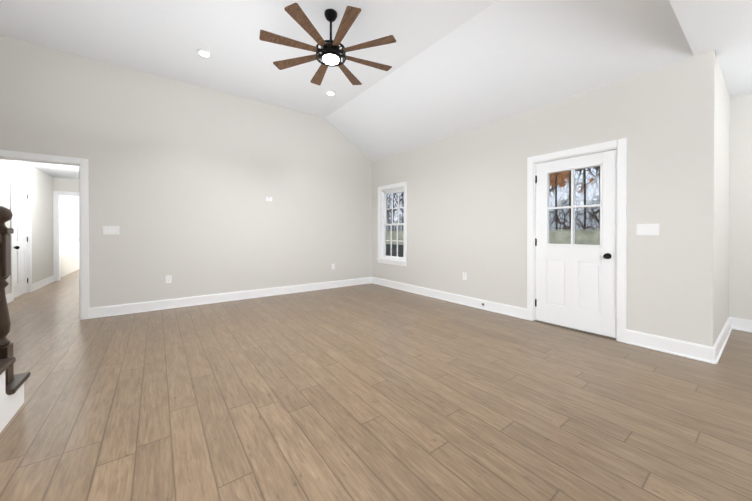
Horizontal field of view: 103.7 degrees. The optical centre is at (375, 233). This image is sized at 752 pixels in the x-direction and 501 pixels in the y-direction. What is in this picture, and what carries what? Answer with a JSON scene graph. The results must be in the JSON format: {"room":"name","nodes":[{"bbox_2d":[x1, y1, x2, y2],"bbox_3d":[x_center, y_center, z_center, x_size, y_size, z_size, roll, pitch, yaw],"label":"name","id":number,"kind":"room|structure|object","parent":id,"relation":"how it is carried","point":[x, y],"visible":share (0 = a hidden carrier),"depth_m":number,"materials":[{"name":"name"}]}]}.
{"room":"living room","nodes":[
{"label":"living room","id":0,"kind":"room"},
{"bbox_2d":[0,159,78,293],"bbox_3d":[-4.380,-0.596,2.527,0.120,3.450,17.720,0,0,-37],"label":"wall","id":1,"kind":"structure","parent":0,"point":[42,220],"depth_m":6.40,"materials":[{"name":"paint"}]},
{"bbox_2d":[6,293,12,303],"bbox_3d":[-5.472,1.051,4.128,0.028,0.140,1.944,0,0,-37],"label":"baseboard","id":2,"kind":"structure","parent":1,"relation":"attached to","point":[8,296],"depth_m":4.82,"materials":[{"name":"white wood"}]},
{"bbox_2d":[13,181,27,297],"bbox_3d":[-6.391,0.097,5.267,0.210,2.012,0.800,0,0,-37],"label":"hall door","id":3,"kind":"structure","parent":1,"relation":"in","point":[20,196],"depth_m":5.32,"materials":[{"name":"white wood"}]},
{"bbox_2d":[10,174,31,299],"bbox_3d":[-6.395,0.056,5.257,0.138,2.118,0.976,0,0,-37],"label":"door frame","id":4,"kind":"structure","parent":1,"relation":"attached to","point":[27,183],"depth_m":5.60,"materials":[{"name":"white wood"}]},
{"bbox_2d":[32,275,54,291],"bbox_3d":[-7.105,1.040,6.327,0.028,0.140,1.582,0,0,-37],"label":"baseboard","id":5,"kind":"structure","parent":1,"relation":"attached to","point":[41,283],"depth_m":6.22,"materials":[{"name":"white wood"}]},
{"bbox_2d":[26,162,78,178],"bbox_3d":[-6.727,-1.383,6.846,1.270,0.100,7.980,0,0,-37],"label":"ceiling","id":6,"kind":"structure","parent":0,"point":[61,171],"depth_m":6.19,"materials":[{"name":"white paint"}]},
{"bbox_2d":[53,177,78,276],"bbox_3d":[-7.114,-0.261,7.374,1.270,2.730,0.120,0,0,-37],"label":"wall","id":7,"kind":"structure","parent":0,"point":[66,184],"depth_m":7.06,"materials":[{"name":"paint"}]},
{"bbox_2d":[53,191,78,280],"bbox_3d":[-7.234,0.046,7.276,0.956,2.118,0.138,0,0,-37],"label":"trim","id":8,"kind":"structure","parent":7,"relation":"attached to","point":[56,230],"depth_m":6.97,"materials":[{"name":"white wood"}]},
{"bbox_2d":[0,35,371,307],"bbox_3d":[-2.473,-0.608,4.965,5.850,3.450,0.120,0,0,-37],"label":"wall","id":9,"kind":"structure","parent":0,"point":[185,179],"depth_m":4.57,"materials":[{"name":"paint"}]},
{"bbox_2d":[0,150,88,319],"bbox_3d":[-4.268,0.070,3.635,1.076,2.108,0.156,0,0,-37],"label":"trim","id":10,"kind":"structure","parent":9,"relation":"attached to","point":[81,164],"depth_m":3.86,"materials":[{"name":"white wood"}]},
{"bbox_2d":[103,226,118,234],"bbox_3d":[-3.619,-0.048,4.036,0.170,0.115,0.009,0,0,-37],"label":"light switch","id":11,"kind":"object","parent":9,"relation":"attached to","point":[110,230],"visible":1,"depth_m":4.03,"materials":[{"name":"white plastic"}]},
{"bbox_2d":[165,275,171,282],"bbox_3d":[-3.105,0.680,4.422,0.075,0.115,0.008,0,0,-37],"label":"electrical outlet","id":12,"kind":"object","parent":9,"relation":"attached to","point":[168,278],"visible":1,"depth_m":4.42,"materials":[{"name":"white plastic"}]},
{"bbox_2d":[89,277,372,318],"bbox_3d":[-1.936,1.045,5.280,4.622,0.140,0.028,0,0,-37],"label":"baseboard","id":13,"kind":"structure","parent":9,"relation":"attached to","point":[114,310],"depth_m":4.76,"materials":[{"name":"white wood"}]},
{"bbox_2d":[0,0,715,161],"bbox_3d":[-0.956,-1.986,2.915,6.090,0.914,5.210,0,0,-37],"label":"ceiling","id":14,"kind":"structure","parent":0,"point":[459,66],"depth_m":3.44,"materials":[{"name":"white paint"}]},
{"bbox_2d":[197,49,211,57],"bbox_3d":[-2.211,-2.321,3.806,0.170,0.013,0.170,0,0,-37],"label":"recessed light","id":15,"kind":"object","parent":14,"relation":"in","point":[204,53],"visible":1,"depth_m":3.79,"materials":[{"name":"white plastic"}]},
{"bbox_2d":[259,3,395,84],"bbox_3d":[-0.476,-2.072,3.115,1.393,0.503,1.393,0,0,-37],"label":"ceiling fan","id":16,"kind":"object","parent":14,"relation":"hanging from","point":[330,50],"visible":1,"depth_m":3.00,"materials":[{"name":"brown wood"}]},
{"bbox_2d":[326,91,335,95],"bbox_3d":[-0.750,-2.326,4.891,0.170,0.013,0.170,0,0,-37],"label":"recessed light","id":17,"kind":"object","parent":14,"relation":"in","point":[331,93],"visible":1,"depth_m":4.88,"materials":[{"name":"white plastic"}]},
{"bbox_2d":[0,269,751,500],"bbox_3d":[-1.358,1.168,4.781,7.650,0.100,17.720,0,0,-37],"label":"floor","id":18,"kind":"structure","parent":0,"point":[369,392],"depth_m":1.93,"materials":[{"name":"brown wood"}]},
{"bbox_2d":[0,206,29,432],"bbox_3d":[-1.891,-0.264,0.336,1.242,2.810,3.270,0,0,-37],"label":"stairs","id":19,"kind":"structure","parent":18,"relation":"on","point":[11,393],"depth_m":1.84,"materials":[{"name":"brown wood"}]},
{"bbox_2d":[372,50,715,346],"bbox_3d":[1.440,-0.247,4.704,0.120,2.730,5.210,0,0,-37],"label":"wall","id":20,"kind":"structure","parent":0,"point":[467,202],"depth_m":3.24,"materials":[{"name":"paint"}]},
{"bbox_2d":[376,181,407,265],"bbox_3d":[0.358,-0.197,6.123,0.165,1.651,0.956,0,0,-37],"label":"double-hung window","id":21,"kind":"structure","parent":20,"relation":"in","point":[385,224],"depth_m":6.22,"materials":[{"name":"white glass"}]},
{"bbox_2d":[373,277,526,319],"bbox_3d":[0.946,1.045,5.252,0.028,0.140,3.452,0,0,-37],"label":"baseboard","id":22,"kind":"structure","parent":20,"relation":"attached to","point":[509,310],"depth_m":4.74,"materials":[{"name":"white wood"}]},
{"bbox_2d":[535,150,615,337],"bbox_3d":[2.320,0.104,3.492,0.210,2.008,0.840,0,0,-37],"label":"entry door","id":23,"kind":"structure","parent":20,"relation":"in","point":[575,286],"depth_m":3.43,"materials":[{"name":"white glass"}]},
{"bbox_2d":[527,138,626,342],"bbox_3d":[2.331,0.066,3.492,0.138,2.118,1.016,0,0,-37],"label":"door frame","id":24,"kind":"structure","parent":20,"relation":"attached to","point":[619,146],"depth_m":3.15,"materials":[{"name":"white wood"}]},
{"bbox_2d":[636,224,658,234],"bbox_3d":[2.686,-0.043,2.921,0.009,0.115,0.170,0,0,-37],"label":"light switch","id":25,"kind":"object","parent":20,"relation":"attached to","point":[647,229],"visible":1,"depth_m":2.92,"materials":[{"name":"white plastic"}]},
{"bbox_2d":[626,329,712,363],"bbox_3d":[2.752,1.058,2.821,0.028,0.140,0.572,0,0,-37],"label":"baseboard","id":26,"kind":"structure","parent":20,"relation":"attached to","point":[704,353],"depth_m":2.78,"materials":[{"name":"white wood"}]},
{"bbox_2d":[669,0,751,97],"bbox_3d":[2.587,-1.645,-0.444,7.530,0.120,4.650,0,0,-37],"label":"ceiling","id":27,"kind":"structure","parent":0,"point":[722,29],"depth_m":2.36,"materials":[{"name":"white paint"}]},
{"bbox_2d":[714,56,729,343],"bbox_3d":[3.632,-0.239,3.162,1.560,2.730,0.120,0,0,-37],"label":"wall","id":28,"kind":"structure","parent":0,"point":[722,198],"depth_m":2.99,"materials":[{"name":"paint"}]},
{"bbox_2d":[713,317,732,363],"bbox_3d":[3.557,1.057,3.020,1.558,0.140,0.028,0,0,-37],"label":"baseboard","id":29,"kind":"structure","parent":28,"relation":"attached to","point":[722,339],"depth_m":2.91,"materials":[{"name":"white wood"}]},
{"bbox_2d":[729,93,751,319],"bbox_3d":[5.561,-0.232,1.773,0.120,2.730,4.410,0,0,-37],"label":"wall","id":30,"kind":"structure","parent":0,"point":[740,266],"depth_m":3.44,"materials":[{"name":"paint"}]},
{"bbox_2d":[733,317,751,332],"bbox_3d":[5.487,1.063,1.756,0.028,0.140,4.360,0,0,-37],"label":"baseboard","id":31,"kind":"structure","parent":30,"relation":"attached to","point":[739,324],"depth_m":3.42,"materials":[{"name":"white wood"}]},
{"label":"outside","id":32,"kind":"structure","parent":0,"visible":0},
{"bbox_2d":[386,244,402,256],"bbox_3d":[14.985,1.317,11.641,29.870,0.230,70.000,0,0,-37],"label":"ground","id":33,"kind":"structure","parent":32,"point":[394,249],"depth_m":20.60,"materials":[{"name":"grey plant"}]},
{"bbox_2d":[386,166,599,244],"bbox_3d":[15.816,-6.771,12.217,0.200,16.300,70.000,0,0,-37],"label":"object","id":34,"kind":"structure","parent":32,"point":[589,229],"depth_m":17.78,"materials":[{"name":"clear glass"}]}
]}

